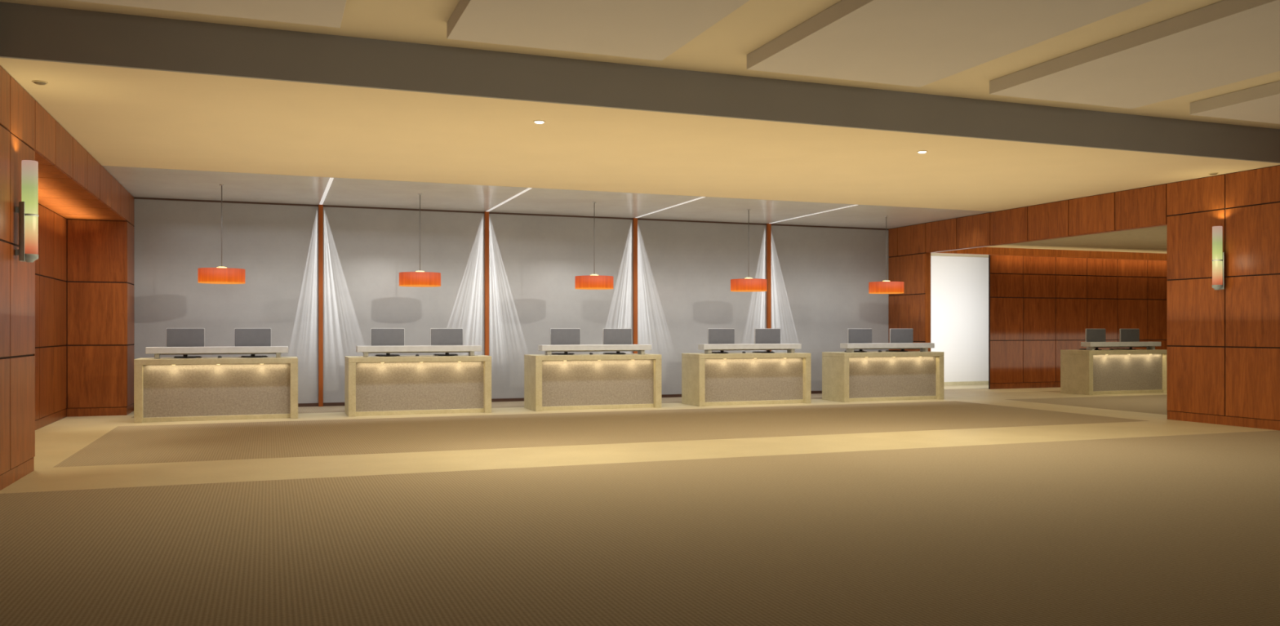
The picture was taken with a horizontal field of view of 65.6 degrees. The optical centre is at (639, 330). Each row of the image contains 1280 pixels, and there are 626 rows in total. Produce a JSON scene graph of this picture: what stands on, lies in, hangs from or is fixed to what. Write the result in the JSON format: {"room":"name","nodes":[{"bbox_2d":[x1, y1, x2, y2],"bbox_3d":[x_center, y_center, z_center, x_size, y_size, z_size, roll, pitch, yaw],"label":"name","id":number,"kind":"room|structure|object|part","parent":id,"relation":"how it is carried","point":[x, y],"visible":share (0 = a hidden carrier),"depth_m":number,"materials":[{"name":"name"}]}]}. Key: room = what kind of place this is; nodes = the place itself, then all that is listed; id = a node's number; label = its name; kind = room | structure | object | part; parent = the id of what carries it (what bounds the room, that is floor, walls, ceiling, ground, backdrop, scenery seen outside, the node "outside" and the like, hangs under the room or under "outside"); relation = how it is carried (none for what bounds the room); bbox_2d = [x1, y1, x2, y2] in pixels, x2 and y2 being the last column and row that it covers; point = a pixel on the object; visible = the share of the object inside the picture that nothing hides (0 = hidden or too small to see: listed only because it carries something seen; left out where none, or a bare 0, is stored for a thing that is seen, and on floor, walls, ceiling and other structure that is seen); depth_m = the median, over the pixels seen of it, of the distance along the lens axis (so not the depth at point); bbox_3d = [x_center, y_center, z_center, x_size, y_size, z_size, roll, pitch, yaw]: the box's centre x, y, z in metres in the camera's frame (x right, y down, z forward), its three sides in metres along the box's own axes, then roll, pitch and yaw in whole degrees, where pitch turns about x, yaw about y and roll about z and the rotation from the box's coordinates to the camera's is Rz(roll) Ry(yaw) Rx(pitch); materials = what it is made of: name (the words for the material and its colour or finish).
{"room":"public hall","nodes":[
{"label":"public hall","id":0,"kind":"room"},
{"bbox_2d":[0,66,133,490],"bbox_3d":[-5.888,-0.780,6.901,1.200,4.760,27.050,0,0,-20],"label":"wall","id":1,"kind":"structure","parent":0,"point":[67,314],"depth_m":16.41,"materials":[{"name":"brown wood"}]},
{"bbox_2d":[15,160,38,262],"bbox_3d":[-6.476,-1.255,10.502,0.199,1.070,0.180,0,0,17],"label":"wall sconce","id":2,"kind":"object","parent":1,"relation":"attached to","point":[28,208],"visible":1,"depth_m":10.44,"materials":[{"name":"glass"}]},
{"bbox_2d":[134,199,888,403],"bbox_3d":[-1.800,-0.520,22.840,17.616,4.240,0.150,0,0,-20],"label":"wall","id":3,"kind":"structure","parent":0,"point":[821,277],"depth_m":22.18,"materials":[{"name":"grey paint"}]},
{"bbox_2d":[318,204,323,406],"bbox_3d":[-6.706,-0.520,20.862,0.090,4.240,0.079,0,0,-20],"label":"trim","id":4,"kind":"structure","parent":3,"relation":"attached to","point":[320,206],"depth_m":20.82,"materials":[{"name":"brown wood"}]},
{"bbox_2d":[484,211,488,355],"bbox_3d":[-3.408,-0.520,22.094,0.090,4.240,0.079,0,0,-20],"label":"trim","id":5,"kind":"structure","parent":3,"relation":"attached to","point":[486,213],"depth_m":22.05,"materials":[{"name":"brown wood"}]},
{"bbox_2d":[133,196,888,230],"bbox_3d":[-1.779,-2.623,22.761,17.600,0.035,0.012,0,0,-20],"label":"trim","id":6,"kind":"structure","parent":3,"relation":"attached to","point":[135,197],"depth_m":22.11,"materials":[{"name":"brown wood"}]},
{"bbox_2d":[297,391,822,407],"bbox_3d":[-1.777,1.565,22.757,17.600,0.070,0.020,0,0,-20],"label":"baseboard","id":7,"kind":"structure","parent":3,"relation":"attached to","point":[326,404],"depth_m":22.25,"materials":[{"name":"brown wood"}]},
{"bbox_2d":[632,217,637,353],"bbox_3d":[-0.111,-0.520,23.326,0.090,4.240,0.079,0,0,-20],"label":"trim","id":8,"kind":"structure","parent":3,"relation":"attached to","point":[634,220],"depth_m":23.29,"materials":[{"name":"brown wood"}]},
{"bbox_2d":[766,223,771,351],"bbox_3d":[3.186,-0.520,24.558,0.090,4.240,0.079,0,0,-20],"label":"trim","id":9,"kind":"structure","parent":3,"relation":"attached to","point":[768,225],"depth_m":24.52,"materials":[{"name":"brown wood"}]},
{"bbox_2d":[0,384,1279,625],"bbox_3d":[7.682,1.600,13.012,30.500,0.001,29.000,0,0,-20],"label":"floor","id":10,"kind":"structure","parent":0,"point":[977,504],"depth_m":8.40,"materials":[{"name":"beige carpet"}]},
{"bbox_2d":[133,356,297,423],"bbox_3d":[-7.621,1.050,17.996,2.670,1.100,0.950,0,0,-20],"label":"reception desk","id":11,"kind":"object","parent":10,"relation":"on","point":[166,389],"visible":1,"depth_m":17.64,"materials":[{"name":"yellow stone"}]},
{"bbox_3d":[-8.810,1.100,17.552,0.130,1.000,0.950,0,0,-20],"label":"panel","id":12,"kind":"part","parent":11,"relation":"part of","materials":[{"name":"yellow stone"}]},
{"bbox_2d":[166,328,204,358],"bbox_3d":[-8.178,0.230,17.873,0.635,0.540,0.197,0,0,-20],"label":"computer monitor","id":13,"kind":"object","parent":11,"relation":"on","point":[175,337],"visible":0.67,"depth_m":17.86,"materials":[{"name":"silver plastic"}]},
{"bbox_2d":[173,355,201,358],"bbox_3d":[-8.252,0.487,18.128,0.460,0.026,0.160,0,0,-20],"label":"keyboard","id":14,"kind":"object","parent":11,"relation":"on","point":[176,356],"visible":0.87,"depth_m":18.12,"materials":[{"name":"black plastic"}]},
{"bbox_2d":[133,356,297,364],"bbox_3d":[-7.621,0.550,17.996,2.670,0.100,0.950,0,0,-20],"label":"countertop","id":15,"kind":"structure","parent":11,"relation":"on","point":[238,360],"depth_m":17.57,"materials":[{"name":"yellow stone"}]},
{"bbox_2d":[145,346,288,359],"bbox_3d":[-7.554,0.398,17.818,2.340,0.205,0.310,0,0,-20],"label":"shelf","id":16,"kind":"object","parent":11,"relation":"on","point":[157,351],"visible":0.98,"depth_m":17.68,"materials":[{"name":"grey laminate"}]},
{"bbox_3d":[-7.566,0.422,17.851,2.100,0.026,0.040,0,0,-20],"label":"support rail","id":17,"kind":"part","parent":16,"relation":"part of","materials":[{"name":"metal"}]},
{"bbox_2d":[234,328,271,357],"bbox_3d":[-7.119,0.230,18.269,0.635,0.540,0.197,0,0,-20],"label":"computer monitor","id":18,"kind":"object","parent":11,"relation":"on","point":[243,337],"visible":0.72,"depth_m":18.25,"materials":[{"name":"grey plastic"}]},
{"bbox_2d":[240,355,267,357],"bbox_3d":[-7.193,0.487,18.524,0.460,0.026,0.160,0,0,-20],"label":"keyboard","id":19,"kind":"object","parent":11,"relation":"on","point":[241,356],"visible":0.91,"depth_m":18.47,"materials":[{"name":"black plastic"}]},
{"bbox_3d":[-6.431,1.100,18.441,0.130,1.000,0.950,0,0,-20],"label":"panel","id":20,"kind":"part","parent":11,"relation":"part of","materials":[{"name":"yellow stone"}]},
{"bbox_2d":[344,355,491,417],"bbox_3d":[-4.295,1.050,19.238,2.670,1.100,0.950,0,0,-20],"label":"reception desk","id":21,"kind":"object","parent":10,"relation":"on","point":[375,385],"visible":1,"depth_m":18.89,"materials":[{"name":"yellow stone"}]},
{"bbox_3d":[-5.485,1.100,18.794,0.130,1.000,0.950,0,0,-20],"label":"panel","id":22,"kind":"part","parent":21,"relation":"part of","materials":[{"name":"yellow stone"}]},
{"bbox_2d":[374,354,399,355],"bbox_3d":[-4.926,0.487,19.371,0.460,0.026,0.160,0,0,-20],"label":"keyboard","id":23,"kind":"object","parent":21,"relation":"on","point":[375,354],"visible":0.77,"depth_m":19.34,"materials":[{"name":"black plastic"}]},
{"bbox_2d":[370,328,404,356],"bbox_3d":[-4.852,0.230,19.116,0.635,0.540,0.197,0,0,-20],"label":"computer monitor","id":24,"kind":"object","parent":21,"relation":"on","point":[379,336],"visible":0.72,"depth_m":19.09,"materials":[{"name":"grey plastic"}]},
{"bbox_2d":[344,355,491,362],"bbox_3d":[-4.295,0.550,19.238,2.670,0.100,0.950,0,0,-20],"label":"countertop","id":25,"kind":"structure","parent":21,"relation":"on","point":[425,357],"depth_m":18.83,"materials":[{"name":"yellow stone"}]},
{"bbox_2d":[355,345,481,356],"bbox_3d":[-4.229,0.398,19.061,2.340,0.205,0.310,0,0,-20],"label":"shelf","id":26,"kind":"object","parent":21,"relation":"on","point":[470,349],"visible":0.97,"depth_m":18.94,"materials":[{"name":"grey laminate"}]},
{"bbox_3d":[-4.241,0.422,19.093,2.100,0.026,0.040,0,0,-20],"label":"support rail","id":27,"kind":"part","parent":26,"relation":"part of","materials":[{"name":"metal"}]},
{"bbox_2d":[433,354,457,355],"bbox_3d":[-3.868,0.487,19.767,0.460,0.026,0.160,0,0,-20],"label":"keyboard","id":28,"kind":"object","parent":21,"relation":"on","point":[433,354],"visible":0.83,"depth_m":19.67,"materials":[{"name":"black plastic"}]},
{"bbox_2d":[430,328,462,355],"bbox_3d":[-3.794,0.230,19.511,0.635,0.540,0.197,0,0,-20],"label":"computer monitor","id":29,"kind":"object","parent":21,"relation":"on","point":[438,336],"visible":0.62,"depth_m":19.49,"materials":[{"name":"grey plastic"}]},
{"bbox_3d":[-3.105,1.100,19.683,0.130,1.000,0.950,0,0,-20],"label":"panel","id":30,"kind":"part","parent":21,"relation":"part of","materials":[{"name":"yellow stone"}]},
{"bbox_2d":[524,353,661,411],"bbox_3d":[-0.970,1.050,20.481,2.670,1.100,0.950,0,0,-20],"label":"reception desk","id":31,"kind":"object","parent":10,"relation":"on","point":[553,382],"visible":1,"depth_m":20.13,"materials":[{"name":"yellow stone"}]},
{"bbox_3d":[-2.159,1.100,20.037,0.130,1.000,0.950,0,0,-20],"label":"panel","id":32,"kind":"part","parent":31,"relation":"part of","materials":[{"name":"yellow stone"}]},
{"bbox_2d":[550,328,580,355],"bbox_3d":[-1.527,0.230,20.358,0.635,0.540,0.197,0,0,-20],"label":"computer monitor","id":33,"kind":"object","parent":31,"relation":"on","point":[557,335],"visible":0.81,"depth_m":20.33,"materials":[{"name":"grey plastic"}]},
{"bbox_2d":[524,353,661,360],"bbox_3d":[-0.970,0.550,20.481,2.670,0.100,0.950,0,0,-20],"label":"countertop","id":34,"kind":"structure","parent":31,"relation":"on","point":[628,356],"depth_m":20.06,"materials":[{"name":"yellow stone"}]},
{"bbox_2d":[537,344,651,355],"bbox_3d":[-0.903,0.398,20.303,2.340,0.205,0.310,0,0,-20],"label":"shelf","id":35,"kind":"object","parent":31,"relation":"on","point":[641,348],"visible":0.98,"depth_m":20.16,"materials":[{"name":"grey laminate"}]},
{"bbox_3d":[-0.915,0.422,20.336,2.100,0.026,0.040,0,0,-20],"label":"support rail","id":36,"kind":"part","parent":35,"relation":"part of","materials":[{"name":"metal"}]},
{"bbox_3d":[-0.856,1.060,20.177,2.410,0.920,0.040,0,0,-20],"label":"panel","id":37,"kind":"part","parent":31,"relation":"part of","materials":[{"name":"beige stone"}]},
{"bbox_2d":[603,352,626,354],"bbox_3d":[-0.542,0.487,21.009,0.460,0.026,0.160,0,0,-20],"label":"keyboard","id":38,"kind":"object","parent":31,"relation":"on","point":[604,353],"visible":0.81,"depth_m":20.92,"materials":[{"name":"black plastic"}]},
{"bbox_2d":[602,328,631,354],"bbox_3d":[-0.468,0.230,20.754,0.635,0.540,0.197,0,0,-20],"label":"computer monitor","id":39,"kind":"object","parent":31,"relation":"on","point":[610,335],"visible":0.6,"depth_m":20.73,"materials":[{"name":"grey plastic"}]},
{"bbox_3d":[0.220,1.100,20.925,0.130,1.000,0.950,0,0,-20],"label":"panel","id":40,"kind":"part","parent":31,"relation":"part of","materials":[{"name":"yellow stone"}]},
{"bbox_2d":[681,352,810,406],"bbox_3d":[2.328,1.050,21.713,2.670,1.100,0.950,0,0,-20],"label":"reception desk","id":41,"kind":"object","parent":10,"relation":"on","point":[731,379],"visible":0.98,"depth_m":21.36,"materials":[{"name":"yellow stone"}]},
{"bbox_3d":[1.138,1.100,21.268,0.130,1.000,0.950,0,0,-20],"label":"panel","id":42,"kind":"part","parent":41,"relation":"part of","materials":[{"name":"yellow stone"}]},
{"bbox_2d":[707,328,734,353],"bbox_3d":[1.770,0.230,21.590,0.635,0.540,0.197,0,0,-20],"label":"computer monitor","id":43,"kind":"object","parent":41,"relation":"on","point":[715,335],"visible":0.77,"depth_m":21.56,"materials":[{"name":"grey plastic"}]},
{"bbox_2d":[681,352,810,359],"bbox_3d":[2.328,0.550,21.713,2.670,0.100,0.950,0,0,-20],"label":"countertop","id":44,"kind":"structure","parent":41,"relation":"on","point":[731,355],"depth_m":21.28,"materials":[{"name":"yellow stone"}]},
{"bbox_2d":[697,343,801,354],"bbox_3d":[2.394,0.398,21.535,2.340,0.205,0.310,0,0,-20],"label":"shelf","id":45,"kind":"object","parent":41,"relation":"on","point":[708,348],"visible":1,"depth_m":21.38,"materials":[{"name":"grey laminate"}]},
{"bbox_3d":[2.382,0.422,21.568,2.100,0.026,0.040,0,0,-20],"label":"support rail","id":46,"kind":"part","parent":45,"relation":"part of","materials":[{"name":"metal"}]},
{"bbox_3d":[2.442,1.060,21.409,2.410,0.920,0.040,0,0,-20],"label":"panel","id":47,"kind":"part","parent":41,"relation":"part of","materials":[{"name":"beige stone"}]},
{"bbox_2d":[754,328,780,352],"bbox_3d":[2.829,0.230,21.986,0.635,0.540,0.197,0,0,-20],"label":"computer monitor","id":48,"kind":"object","parent":41,"relation":"on","point":[762,335],"visible":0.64,"depth_m":21.96,"materials":[{"name":"grey plastic"}]},
{"bbox_3d":[3.517,1.100,22.157,0.130,1.000,0.950,0,0,-20],"label":"panel","id":49,"kind":"part","parent":41,"relation":"part of","materials":[{"name":"yellow stone"}]},
{"bbox_2d":[822,351,943,402],"bbox_3d":[5.616,1.050,22.942,2.670,1.100,0.950,0,0,-20],"label":"reception desk","id":50,"kind":"object","parent":10,"relation":"on","point":[855,376],"visible":1,"depth_m":22.58,"materials":[{"name":"yellow stone"}]},
{"bbox_3d":[4.426,1.100,22.497,0.130,1.000,0.950,0,0,-20],"label":"panel","id":51,"kind":"part","parent":50,"relation":"part of","materials":[{"name":"yellow stone"}]},
{"bbox_2d":[847,328,871,351],"bbox_3d":[5.058,0.230,22.819,0.635,0.540,0.197,0,0,-20],"label":"computer monitor","id":52,"kind":"object","parent":50,"relation":"on","point":[854,335],"visible":0.71,"depth_m":22.79,"materials":[{"name":"grey plastic"}]},
{"bbox_2d":[822,351,943,357],"bbox_3d":[5.616,0.550,22.942,2.670,0.100,0.950,0,0,-20],"label":"countertop","id":53,"kind":"structure","parent":50,"relation":"on","point":[910,353],"depth_m":22.55,"materials":[{"name":"yellow stone"}]},
{"bbox_2d":[840,342,934,352],"bbox_3d":[5.682,0.398,22.764,2.340,0.205,0.310,0,0,-20],"label":"shelf","id":54,"kind":"object","parent":50,"relation":"on","point":[923,347],"visible":0.98,"depth_m":22.64,"materials":[{"name":"beige stone"}]},
{"bbox_3d":[5.670,0.422,22.796,2.100,0.026,0.040,0,0,-20],"label":"support rail","id":55,"kind":"part","parent":54,"relation":"part of","materials":[{"name":"metal"}]},
{"bbox_3d":[5.729,1.060,22.637,2.410,0.920,0.040,0,0,-20],"label":"panel","id":56,"kind":"part","parent":50,"relation":"part of","materials":[{"name":"beige stone"}]},
{"bbox_2d":[885,350,905,351],"bbox_3d":[6.043,0.487,23.469,0.460,0.026,0.160,0,0,-20],"label":"keyboard","id":57,"kind":"object","parent":50,"relation":"on","point":[886,350],"visible":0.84,"depth_m":23.38,"materials":[{"name":"black plastic"}]},
{"bbox_2d":[888,328,913,351],"bbox_3d":[6.117,0.230,23.214,0.635,0.540,0.197,0,0,-20],"label":"computer monitor","id":58,"kind":"object","parent":50,"relation":"on","point":[895,335],"visible":0.68,"depth_m":23.18,"materials":[{"name":"grey plastic"}]},
{"bbox_3d":[6.805,1.100,23.386,0.130,1.000,0.950,0,0,-20],"label":"panel","id":59,"kind":"part","parent":50,"relation":"part of","materials":[{"name":"yellow stone"}]},
{"bbox_2d":[1060,349,1167,395],"bbox_3d":[12.154,1.050,25.384,2.670,1.100,0.950,0,0,-20],"label":"reception desk","id":60,"kind":"object","parent":10,"relation":"on","point":[1104,371],"visible":0.94,"depth_m":25.04,"materials":[{"name":"yellow stone"}]},
{"bbox_3d":[10.964,1.100,24.940,0.130,1.000,0.950,0,0,-20],"label":"panel","id":61,"kind":"part","parent":60,"relation":"part of","materials":[{"name":"yellow stone"}]},
{"bbox_2d":[1084,328,1105,350],"bbox_3d":[11.597,0.230,25.262,0.635,0.540,0.197,0,0,-20],"label":"computer monitor","id":62,"kind":"object","parent":60,"relation":"on","point":[1091,335],"visible":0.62,"depth_m":25.23,"materials":[{"name":"grey plastic"}]},
{"bbox_2d":[1060,349,1167,354],"bbox_3d":[12.154,0.550,25.384,2.670,0.100,0.950,0,0,-20],"label":"countertop","id":63,"kind":"structure","parent":60,"relation":"on","point":[1104,351],"depth_m":24.95,"materials":[{"name":"yellow stone"}]},
{"bbox_2d":[1080,342,1160,350],"bbox_3d":[12.221,0.398,25.206,2.340,0.205,0.310,0,0,-20],"label":"shelf","id":64,"kind":"object","parent":60,"relation":"on","point":[1090,345],"visible":0.94,"depth_m":25.01,"materials":[{"name":"grey laminate"}]},
{"bbox_3d":[12.209,0.422,25.239,2.100,0.026,0.040,0,0,-20],"label":"support rail","id":65,"kind":"part","parent":64,"relation":"part of","materials":[{"name":"metal"}]},
{"bbox_3d":[12.268,1.060,25.080,2.410,0.920,0.040,0,0,-20],"label":"panel","id":66,"kind":"part","parent":60,"relation":"part of","materials":[{"name":"beige stone"}]},
{"bbox_2d":[1119,328,1139,349],"bbox_3d":[12.655,0.230,25.657,0.635,0.540,0.197,0,0,-20],"label":"computer monitor","id":67,"kind":"object","parent":60,"relation":"on","point":[1125,335],"visible":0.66,"depth_m":25.63,"materials":[{"name":"grey plastic"}]},
{"bbox_3d":[13.344,1.100,25.829,0.130,1.000,0.950,0,0,-20],"label":"panel","id":68,"kind":"part","parent":60,"relation":"part of","materials":[{"name":"yellow stone"}]},
{"bbox_2d":[0,0,1279,228],"bbox_3d":[2.455,-2.950,10.071,18.850,0.620,27.150,0,0,-20],"label":"ceiling","id":69,"kind":"structure","parent":0,"point":[158,134],"depth_m":14.08,"materials":[{"name":"paint"}]},
{"bbox_2d":[31,80,48,84],"bbox_3d":[-6.378,-2.630,10.555,0.152,0.020,0.152,0,0,-20],"label":"recessed light","id":70,"kind":"object","parent":69,"relation":"in","point":[36,82],"visible":1,"depth_m":10.52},
{"bbox_2d":[71,0,346,27],"bbox_3d":[-1.976,-3.074,3.788,2.370,0.168,12.000,0,0,-20],"label":"ceiling panel","id":71,"kind":"object","parent":69,"relation":"attached to","point":[328,13],"visible":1,"depth_m":9.23,"materials":[{"name":"beige paint"}]},
{"bbox_2d":[197,184,244,284],"bbox_3d":[-7.574,-1.748,17.987,0.790,1.785,0.790,0,0,-20],"label":"pendant lamp","id":72,"kind":"object","parent":69,"relation":"hanging from","point":[218,275],"visible":1,"depth_m":17.68,"materials":[{"name":"orange plastic"}]},
{"bbox_3d":[-7.574,-0.983,17.987,0.790,0.255,0.790,0,0,-20],"label":"lamp shade","id":73,"kind":"part","parent":72,"relation":"part of","materials":[{"name":"orange fabric"}]},
{"bbox_2d":[319,177,333,204],"bbox_3d":[-6.008,-2.637,18.994,0.064,0.006,3.870,0,0,-20],"label":"ceiling light slot","id":74,"kind":"object","parent":69,"relation":"attached to","point":[331,180],"visible":1,"depth_m":18.72,"materials":[{"name":"white plastic"}]},
{"bbox_2d":[399,193,440,287],"bbox_3d":[-4.258,-1.748,19.226,0.790,1.785,0.790,0,0,-20],"label":"pendant lamp","id":75,"kind":"object","parent":69,"relation":"hanging from","point":[420,278],"visible":1,"depth_m":18.91,"materials":[{"name":"metal"}]},
{"bbox_3d":[-4.258,-0.983,19.226,0.790,0.255,0.790,0,0,-20],"label":"lamp shade","id":76,"kind":"part","parent":75,"relation":"part of","materials":[{"name":"orange fabric"}]},
{"bbox_2d":[486,187,532,211],"bbox_3d":[-2.710,-2.637,20.226,0.064,0.006,3.870,0,0,-20],"label":"ceiling light slot","id":77,"kind":"object","parent":69,"relation":"attached to","point":[528,188],"visible":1,"depth_m":19.89,"materials":[{"name":"white plastic"}]},
{"bbox_2d":[533,120,545,124],"bbox_3d":[-1.272,-2.630,12.548,0.152,0.020,0.152,0,0,-20],"label":"recessed light","id":78,"kind":"object","parent":69,"relation":"in","point":[539,122],"visible":1,"depth_m":12.50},
{"bbox_2d":[574,201,613,289],"bbox_3d":[-0.942,-1.748,20.465,0.790,1.785,0.790,0,0,-20],"label":"pendant lamp","id":79,"kind":"object","parent":69,"relation":"hanging from","point":[593,282],"visible":1,"depth_m":20.14,"materials":[{"name":"metal"}]},
{"bbox_3d":[-0.942,-0.983,20.465,0.790,0.255,0.790,0,0,-20],"label":"lamp shade","id":80,"kind":"part","parent":79,"relation":"part of","materials":[{"name":"orange fabric"}]},
{"bbox_2d":[446,0,749,60],"bbox_3d":[1.228,-3.074,4.985,2.370,0.168,12.000,0,0,-20],"label":"ceiling panel","id":81,"kind":"object","parent":69,"relation":"attached to","point":[647,29],"visible":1,"depth_m":9.65,"materials":[{"name":"beige paint"}]},
{"bbox_2d":[0,1,1279,163],"bbox_3d":[1.563,-2.898,12.460,18.850,0.524,0.050,0,0,-20],"label":"ceiling beam","id":82,"kind":"structure","parent":69,"relation":"attached to","point":[27,32],"depth_m":11.52,"materials":[{"name":"beige paint"}]},
{"bbox_2d":[635,196,705,217],"bbox_3d":[0.587,-2.637,21.458,0.064,0.006,3.870,0,0,-20],"label":"ceiling light slot","id":83,"kind":"object","parent":69,"relation":"attached to","point":[701,197],"visible":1,"depth_m":21.20,"materials":[{"name":"white plastic"}]},
{"bbox_2d":[730,208,766,292],"bbox_3d":[2.374,-1.748,21.704,0.790,1.785,0.790,0,0,-20],"label":"pendant lamp","id":84,"kind":"object","parent":69,"relation":"hanging from","point":[747,284],"visible":1,"depth_m":21.38,"materials":[{"name":"metal"}]},
{"bbox_3d":[2.374,-0.983,21.704,0.790,0.255,0.790,0,0,-20],"label":"lamp shade","id":85,"kind":"part","parent":84,"relation":"part of","materials":[{"name":"orange fabric"}]},
{"bbox_2d":[768,204,857,223],"bbox_3d":[3.884,-2.637,22.690,0.064,0.006,3.870,0,0,-20],"label":"ceiling light slot","id":86,"kind":"object","parent":69,"relation":"attached to","point":[853,205],"visible":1,"depth_m":22.54,"materials":[{"name":"white plastic"}]},
{"bbox_2d":[868,215,903,293],"bbox_3d":[5.690,-1.748,22.943,0.790,1.785,0.790,0,0,-20],"label":"pendant lamp","id":87,"kind":"object","parent":69,"relation":"hanging from","point":[886,286],"visible":1,"depth_m":22.64,"materials":[{"name":"fabric"}]},
{"bbox_3d":[5.690,-0.983,22.943,0.790,0.255,0.790,0,0,-20],"label":"lamp shade","id":88,"kind":"part","parent":87,"relation":"part of","materials":[{"name":"orange fabric"}]},
{"bbox_2d":[916,150,927,153],"bbox_3d":[4.164,-2.630,14.654,0.152,0.020,0.152,0,0,-20],"label":"recessed light","id":89,"kind":"object","parent":69,"relation":"in","point":[921,151],"visible":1,"depth_m":14.61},
{"bbox_2d":[746,0,1151,87],"bbox_3d":[4.432,-3.074,6.182,2.370,0.168,12.000,0,0,-20],"label":"ceiling panel","id":90,"kind":"object","parent":69,"relation":"attached to","point":[918,43],"visible":1,"depth_m":10.13,"materials":[{"name":"beige paint"}]},
{"bbox_2d":[989,0,1279,108],"bbox_3d":[7.635,-3.074,7.379,2.370,0.168,12.000,0,0,-20],"label":"ceiling panel","id":91,"kind":"object","parent":69,"relation":"attached to","point":[1223,42],"visible":1,"depth_m":11.15,"materials":[{"name":"beige paint"}]},
{"bbox_2d":[1190,80,1279,124],"bbox_3d":[10.839,-3.074,8.576,2.370,0.168,12.000,0,0,-20],"label":"ceiling panel","id":92,"kind":"object","parent":69,"relation":"attached to","point":[1261,103],"visible":1,"depth_m":13.37,"materials":[{"name":"beige paint"}]},
{"bbox_2d":[930,255,988,382],"bbox_3d":[9.065,-0.275,28.954,6.750,3.750,0.100,0,0,-20],"label":"wall","id":93,"kind":"structure","parent":0,"point":[959,286],"depth_m":29.01,"materials":[{"name":"paint"}]},
{"bbox_2d":[943,381,988,385],"bbox_3d":[9.046,1.550,28.883,6.634,0.100,0.020,0,0,-20],"label":"baseboard","id":94,"kind":"structure","parent":93,"relation":"attached to","point":[964,383],"depth_m":29.06,"materials":[{"name":"yellow stone"}]},
{"bbox_2d":[930,225,1167,257],"bbox_3d":[13.559,-2.200,24.068,11.750,0.100,12.600,0,0,-20],"label":"ceiling","id":95,"kind":"structure","parent":0,"point":[1154,239],"depth_m":24.63,"materials":[{"name":"paint"}]},
{"bbox_2d":[988,254,1167,389],"bbox_3d":[13.550,-0.275,28.521,8.650,3.750,0.050,0,0,-20],"label":"wall","id":96,"kind":"structure","parent":0,"point":[1040,307],"depth_m":27.80,"materials":[{"name":"brown wood"}]},
{"bbox_2d":[888,164,1279,430],"bbox_3d":[10.906,-0.780,14.190,0.166,4.760,28.950,0,0,-20],"label":"wall","id":97,"kind":"structure","parent":0,"point":[1224,345],"depth_m":17.28,"materials":[{"name":"brown wood"}]},
{"bbox_2d":[1212,226,1224,289],"bbox_3d":[9.749,-1.215,16.737,0.199,1.070,0.180,0,0,17],"label":"wall sconce","id":98,"kind":"object","parent":97,"relation":"attached to","point":[1218,255],"visible":1,"depth_m":16.67,"materials":[{"name":"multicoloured glass"}]},
{"bbox_3d":[19.033,-0.275,26.060,0.100,3.750,12.500,0,0,-20],"label":"wall","id":99,"kind":"structure","parent":0,"visible":0},
{"bbox_2d":[935,247,1167,260],"bbox_3d":[12.417,-2.055,27.004,11.634,0.190,0.100,0,0,-20],"label":"trim","id":100,"kind":"structure","parent":99,"relation":"attached to","point":[979,251],"depth_m":26.50,"materials":[{"name":"brown wood"}]}
]}

